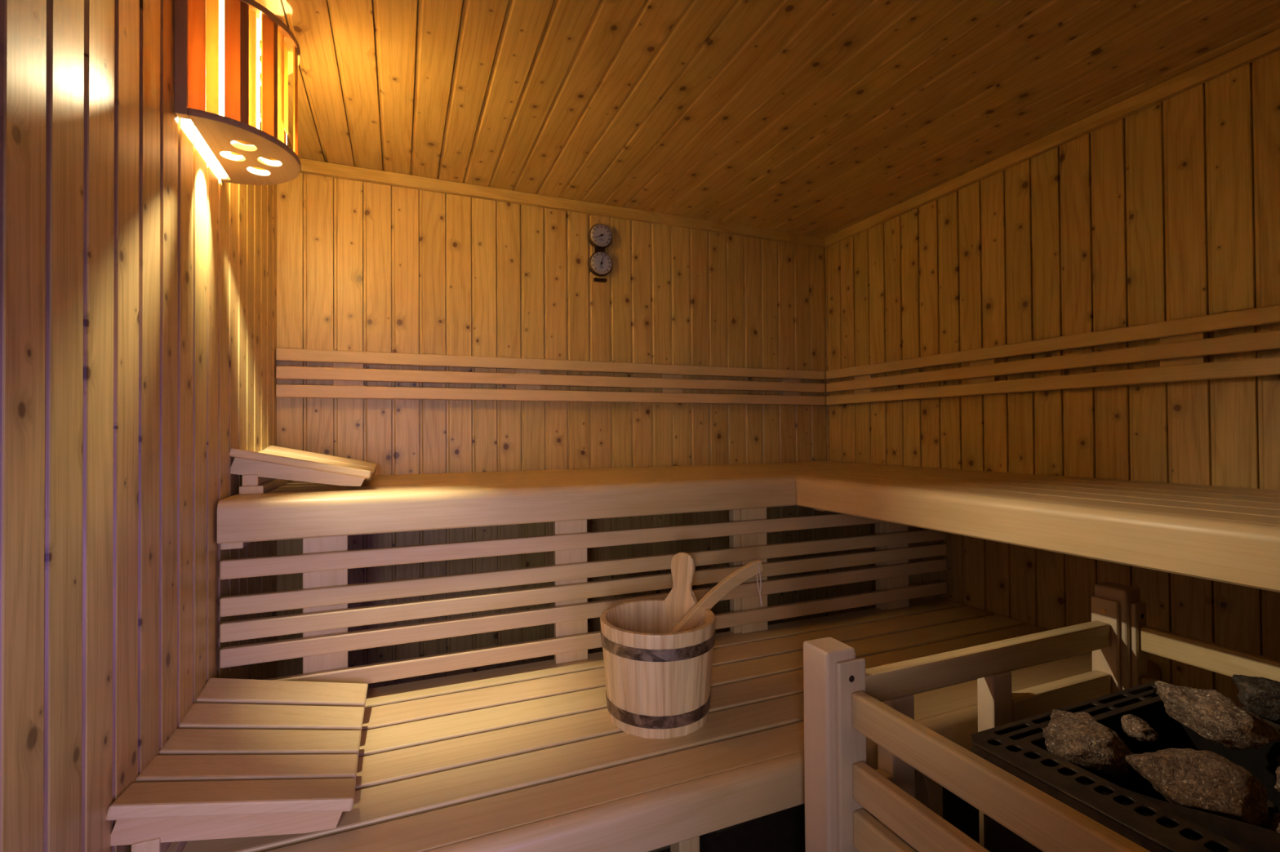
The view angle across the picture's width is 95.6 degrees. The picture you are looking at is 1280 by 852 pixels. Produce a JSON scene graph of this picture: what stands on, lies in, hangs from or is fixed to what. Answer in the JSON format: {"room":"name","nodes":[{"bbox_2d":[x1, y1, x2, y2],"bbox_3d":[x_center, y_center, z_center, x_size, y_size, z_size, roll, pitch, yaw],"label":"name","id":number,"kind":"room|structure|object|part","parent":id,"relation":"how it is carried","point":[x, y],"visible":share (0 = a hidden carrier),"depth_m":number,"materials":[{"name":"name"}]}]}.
{"room":"spa","nodes":[
{"label":"spa","id":0,"kind":"room"},
{"bbox_2d":[0,0,276,851],"bbox_3d":[-0.825,0.090,0.918,0.050,2.050,2.270,0,-1,-23],"label":"wall","id":1,"kind":"structure","parent":0,"point":[138,283],"depth_m":0.84,"materials":[{"name":"brown wood"}]},
{"bbox_2d":[173,0,300,185],"bbox_3d":[-0.845,-0.715,1.264,0.181,0.268,0.323,0,-1,-23],"label":"wall lamp","id":2,"kind":"object","parent":1,"relation":"attached to","point":[248,139],"visible":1,"depth_m":1.17,"materials":[{"name":"brown wood"}]},
{"bbox_3d":[-0.835,-0.588,1.266,0.162,0.014,0.323,0,-1,-23],"label":"plate","id":3,"kind":"part","parent":2,"relation":"part of","materials":[{"name":"brown wood"}]},
{"bbox_3d":[-0.837,-0.842,1.269,0.162,0.014,0.323,0,-1,-23],"label":"plate","id":4,"kind":"part","parent":2,"relation":"part of","materials":[{"name":"brown wood"}]},
{"bbox_2d":[259,83,260,115],"bbox_3d":[-0.841,-0.716,1.267,0.020,0.068,0.020,0,-1,-23],"label":"socket","id":5,"kind":"object","parent":2,"relation":"attached to","point":[260,83],"depth_m":1.27,"materials":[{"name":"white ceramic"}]},
{"bbox_2d":[276,173,829,688],"bbox_3d":[-0.164,0.102,2.448,2.443,2.050,0.050,0,-1,-23],"label":"wall","id":6,"kind":"structure","parent":0,"point":[362,266],"depth_m":2.30,"materials":[{"name":"brown wood"}]},
{"bbox_2d":[275,347,825,404],"bbox_3d":[-0.167,-0.182,2.398,2.292,0.166,0.045,0,-1,-23],"label":"backrest","id":7,"kind":"object","parent":6,"relation":"attached to","point":[348,374],"visible":1,"depth_m":2.26,"materials":[{"name":"brown wood"}]},
{"bbox_3d":[-0.163,-0.121,2.388,2.292,0.043,0.024,0,-1,-23],"label":"rail","id":8,"kind":"part","parent":7,"relation":"part of","materials":[{"name":"brown wood"}]},
{"bbox_3d":[-0.163,-0.183,2.389,2.292,0.043,0.024,0,-1,-23],"label":"rail","id":9,"kind":"part","parent":7,"relation":"part of","materials":[{"name":"brown wood"}]},
{"bbox_3d":[-0.164,-0.244,2.389,2.292,0.042,0.024,0,-1,-23],"label":"rail","id":10,"kind":"part","parent":7,"relation":"part of","materials":[{"name":"brown wood"}]},
{"bbox_2d":[298,158,827,248],"bbox_3d":[-0.157,-0.902,2.425,2.341,0.042,0.022,0,-1,-23],"label":"trim","id":11,"kind":"structure","parent":6,"relation":"attached to","point":[307,166],"depth_m":2.31,"materials":[{"name":"brown wood"}]},
{"bbox_2d":[217,461,948,550],"bbox_3d":[-0.013,0.229,2.084,2.335,0.116,0.727,0,-1,-23],"label":"bench","id":12,"kind":"object","parent":6,"relation":"attached to","point":[384,504],"visible":0.77,"depth_m":1.61,"materials":[{"name":"beige wood"}]},
{"bbox_2d":[228,445,377,494],"bbox_3d":[-0.955,0.115,1.703,0.322,0.116,0.484,0,-1,-23],"label":"headrest cover","id":13,"kind":"object","parent":12,"relation":"on","point":[264,471],"visible":1,"depth_m":1.50,"materials":[{"name":"beige wood"}]},
{"bbox_3d":[-0.880,0.119,1.502,0.306,0.085,0.024,0,-1,-23],"label":"frame rail","id":14,"kind":"part","parent":13,"relation":"part of","materials":[{"name":"beige wood"}]},
{"bbox_2d":[587,223,613,283],"bbox_3d":[-0.164,-0.721,2.413,0.100,0.238,0.034,0,-1,-23],"label":"thermometer","id":15,"kind":"object","parent":6,"relation":"attached to","point":[599,236],"visible":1,"depth_m":2.40,"materials":[{"name":"brown"}]},
{"bbox_3d":[-0.168,-0.734,2.423,0.040,0.140,0.012,0,-1,-23],"label":"plate","id":16,"kind":"part","parent":15,"relation":"part of","materials":[{"name":"brown"}]},
{"bbox_2d":[253,0,1279,238],"bbox_3d":[0.264,-0.962,1.410,2.443,0.050,2.320,0,-1,-23],"label":"ceiling","id":17,"kind":"structure","parent":0,"point":[820,118],"depth_m":1.59,"materials":[{"name":"brown wood"}]},
{"bbox_2d":[648,786,979,851],"bbox_3d":[0.590,1.128,0.635,2.443,0.050,3.950,0,-1,-23],"label":"floor","id":18,"kind":"structure","parent":0,"point":[783,831],"depth_m":1.60,"materials":[{"name":"tile"}]},
{"bbox_2d":[181,597,1160,851],"bbox_3d":[0.234,0.890,1.492,2.335,0.448,0.710,0,-1,-23],"label":"bench","id":19,"kind":"object","parent":18,"relation":"on","point":[526,757],"visible":0.52,"depth_m":1.21,"materials":[{"name":"brown wood"}]},
{"bbox_2d":[106,677,368,851],"bbox_3d":[-0.706,0.606,1.105,0.322,0.124,0.484,0,-1,-23],"label":"headrest cover","id":20,"kind":"object","parent":19,"relation":"on","point":[251,757],"visible":1,"depth_m":1.00,"materials":[{"name":"brown wood"}]},
{"bbox_3d":[-0.631,0.610,0.904,0.306,0.092,0.024,0,-1,-23],"label":"frame rail","id":21,"kind":"part","parent":20,"relation":"part of","materials":[{"name":"beige wood"}]},
{"bbox_2d":[219,507,946,684],"bbox_3d":[0.090,0.468,1.778,2.282,0.402,0.060,0,-1,-23],"label":"skirt","id":22,"kind":"object","parent":19,"relation":"on","point":[326,619],"visible":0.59,"depth_m":1.59,"materials":[{"name":"beige wood"}]},
{"bbox_2d":[600,551,715,738],"bbox_3d":[0.041,0.492,1.347,0.267,0.348,0.267,0,-1,-23],"label":"bucket","id":23,"kind":"object","parent":19,"relation":"on","point":[658,681],"visible":0.98,"depth_m":1.25,"materials":[{"name":"wood"}]},
{"bbox_2d":[670,560,763,633],"bbox_3d":[0.137,0.494,1.377,0.406,0.303,0.101,0,-1,-23],"label":"ladle","id":24,"kind":"object","parent":23,"relation":"in","point":[752,569],"visible":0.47,"depth_m":1.42,"materials":[{"name":"wood"}]},
{"bbox_3d":[0.090,0.926,1.153,0.045,0.370,0.045,0,-1,-23],"label":"leg","id":25,"kind":"part","parent":19,"relation":"part of","materials":[{"name":"brown wood"}]},
{"bbox_3d":[0.700,0.925,1.406,0.045,0.370,0.045,0,-1,-23],"label":"leg","id":26,"kind":"part","parent":19,"relation":"part of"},
{"bbox_2d":[803,582,1279,851],"bbox_3d":[0.865,0.738,0.870,0.912,0.731,0.775,0,-1,-23],"label":"guard","id":27,"kind":"object","parent":18,"relation":"on","point":[846,703],"visible":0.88,"depth_m":1.01,"materials":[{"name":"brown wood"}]},
{"bbox_3d":[0.339,0.749,1.033,0.065,0.719,0.067,0,-1,-23],"label":"post","id":28,"kind":"part","parent":27,"relation":"part of","materials":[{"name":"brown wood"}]},
{"bbox_3d":[0.421,0.682,1.077,0.098,0.060,0.031,0,-1,-23],"label":"rail","id":29,"kind":"part","parent":27,"relation":"part of","materials":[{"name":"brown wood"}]},
{"bbox_3d":[0.507,0.686,0.678,0.026,0.062,0.694,0,-1,-23],"label":"rail","id":30,"kind":"part","parent":27,"relation":"part of","materials":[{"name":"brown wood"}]},
{"bbox_3d":[0.507,0.605,0.679,0.026,0.062,0.694,0,-1,-23],"label":"rail","id":31,"kind":"part","parent":27,"relation":"part of","materials":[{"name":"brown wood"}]},
{"bbox_3d":[0.728,0.484,1.207,0.765,0.055,0.031,0,-1,-23],"label":"rail","id":32,"kind":"part","parent":27,"relation":"part of","materials":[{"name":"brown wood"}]},
{"bbox_3d":[0.506,0.484,0.681,0.026,0.061,0.694,0,-1,-23],"label":"rail","id":33,"kind":"part","parent":27,"relation":"part of","materials":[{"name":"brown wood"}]},
{"bbox_3d":[0.927,0.603,1.288,0.335,0.061,0.031,0,-1,-23],"label":"rail","id":34,"kind":"part","parent":27,"relation":"part of","materials":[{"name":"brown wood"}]},
{"bbox_3d":[1.123,0.741,1.360,0.059,0.731,0.067,0,-1,-23],"label":"post","id":35,"kind":"part","parent":27,"relation":"part of","materials":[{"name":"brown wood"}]},
{"bbox_3d":[1.280,0.597,1.001,0.025,0.061,0.696,0,-1,-23],"label":"rail","id":36,"kind":"part","parent":27,"relation":"part of","materials":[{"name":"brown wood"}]},
{"bbox_3d":[1.279,0.479,1.002,0.025,0.055,0.696,0,-1,-23],"label":"rail","id":37,"kind":"part","parent":27,"relation":"part of","materials":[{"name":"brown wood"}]},
{"bbox_2d":[970,681,1279,851],"bbox_3d":[0.897,0.788,0.811,0.552,0.628,0.551,0,-1,-23],"label":"heater","id":38,"kind":"object","parent":18,"relation":"on","point":[1129,805],"visible":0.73,"depth_m":0.89,"materials":[{"name":"black metal"}]},
{"bbox_2d":[1043,709,1133,778],"bbox_3d":[0.713,0.507,0.918,0.101,0.076,0.112,0,-1,-40],"label":"stone","id":39,"kind":"object","parent":38,"relation":"in","point":[1078,739],"visible":0.91,"depth_m":0.90,"materials":[{"name":"brown stone"}]},
{"bbox_2d":[1120,714,1159,742],"bbox_3d":[0.855,0.517,0.993,0.045,0.032,0.048,0,-1,-23],"label":"stone","id":40,"kind":"object","parent":38,"relation":"in","point":[1135,727],"visible":1,"depth_m":0.98,"materials":[{"name":"brown stone"}]},
{"bbox_2d":[1124,748,1269,829],"bbox_3d":[0.757,0.493,0.798,0.097,0.099,0.140,0,-1,-35],"label":"stone","id":41,"kind":"object","parent":38,"relation":"in","point":[1206,781],"visible":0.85,"depth_m":0.77,"materials":[{"name":"brown stone"}]},
{"bbox_3d":[0.737,0.521,0.729,0.003,0.093,0.321,0,-1,-23],"label":"splash plate","id":42,"kind":"part","parent":38,"relation":"part of","materials":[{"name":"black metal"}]},
{"bbox_2d":[1154,682,1279,750],"bbox_3d":[0.932,0.467,0.932,0.113,0.085,0.135,0,-1,-23],"label":"stone","id":43,"kind":"object","parent":38,"relation":"in","point":[1216,717],"visible":1,"depth_m":0.91,"materials":[{"name":"brown stone"}]},
{"bbox_2d":[1231,674,1279,724],"bbox_3d":[1.059,0.455,0.967,0.100,0.064,0.082,-1,-1,33],"label":"stone","id":44,"kind":"object","parent":38,"relation":"in","point":[1260,696],"visible":0.95,"depth_m":0.95,"materials":[{"name":"stone"}]},
{"bbox_2d":[1266,799,1279,818],"bbox_3d":[0.873,0.562,0.868,0.110,0.063,0.098,0,-1,-23],"label":"stone","id":45,"kind":"object","parent":38,"relation":"in","point":[1273,808],"visible":0.04,"depth_m":0.84,"materials":[{"name":"black stone"}]},
{"bbox_2d":[1266,813,1279,832],"bbox_3d":[0.831,0.518,0.722,0.073,0.064,0.071,0,-1,-23],"label":"stone","id":46,"kind":"object","parent":38,"relation":"in","point":[1273,823],"visible":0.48,"depth_m":0.74,"materials":[{"name":"brown stone"}]},
{"bbox_2d":[1274,766,1279,791],"bbox_3d":[0.933,0.504,0.806,0.078,0.069,0.070,0,-1,-23],"label":"stone","id":47,"kind":"object","parent":38,"relation":"in","point":[1277,786],"visible":1,"depth_m":0.82,"materials":[{"name":"brown stone"}]},
{"bbox_2d":[1275,755,1279,775],"bbox_3d":[1.034,0.519,0.876,0.103,0.091,0.097,-1,-1,31],"label":"stone","id":48,"kind":"object","parent":38,"relation":"in","point":[1278,757],"visible":0.58,"depth_m":0.92,"materials":[{"name":"black stone"}]},
{"bbox_2d":[825,50,1279,707],"bbox_3d":[1.386,0.085,1.834,0.050,2.050,2.270,0,-1,-23],"label":"wall","id":49,"kind":"structure","parent":0,"point":[1167,210],"depth_m":1.79,"materials":[{"name":"brown wood"}]},
{"bbox_2d":[793,469,1279,592],"bbox_3d":[1.136,0.211,1.386,0.748,0.110,1.508,0,-1,-23],"label":"bench","id":50,"kind":"object","parent":49,"relation":"attached to","point":[1228,535],"visible":0.98,"depth_m":1.21,"materials":[{"name":"beige wood"}]},
{"bbox_2d":[825,28,1279,246],"bbox_3d":[1.338,-0.918,1.848,0.022,0.042,2.188,0,-1,-23],"label":"trim","id":51,"kind":"structure","parent":49,"relation":"attached to","point":[1264,46],"depth_m":1.76,"materials":[{"name":"brown wood"}]},
{"bbox_2d":[826,304,1279,404],"bbox_3d":[1.333,-0.198,1.835,0.045,0.166,2.144,0,-1,-23],"label":"backrest","id":52,"kind":"object","parent":49,"relation":"attached to","point":[1184,347],"visible":1,"depth_m":1.73,"materials":[{"name":"brown wood"}]},
{"bbox_3d":[1.324,-0.137,1.830,0.024,0.043,2.144,0,-1,-23],"label":"rail","id":53,"kind":"part","parent":52,"relation":"part of","materials":[{"name":"brown wood"}]},
{"bbox_3d":[1.323,-0.199,1.831,0.024,0.043,2.144,0,-1,-23],"label":"rail","id":54,"kind":"part","parent":52,"relation":"part of","materials":[{"name":"brown wood"}]}
]}

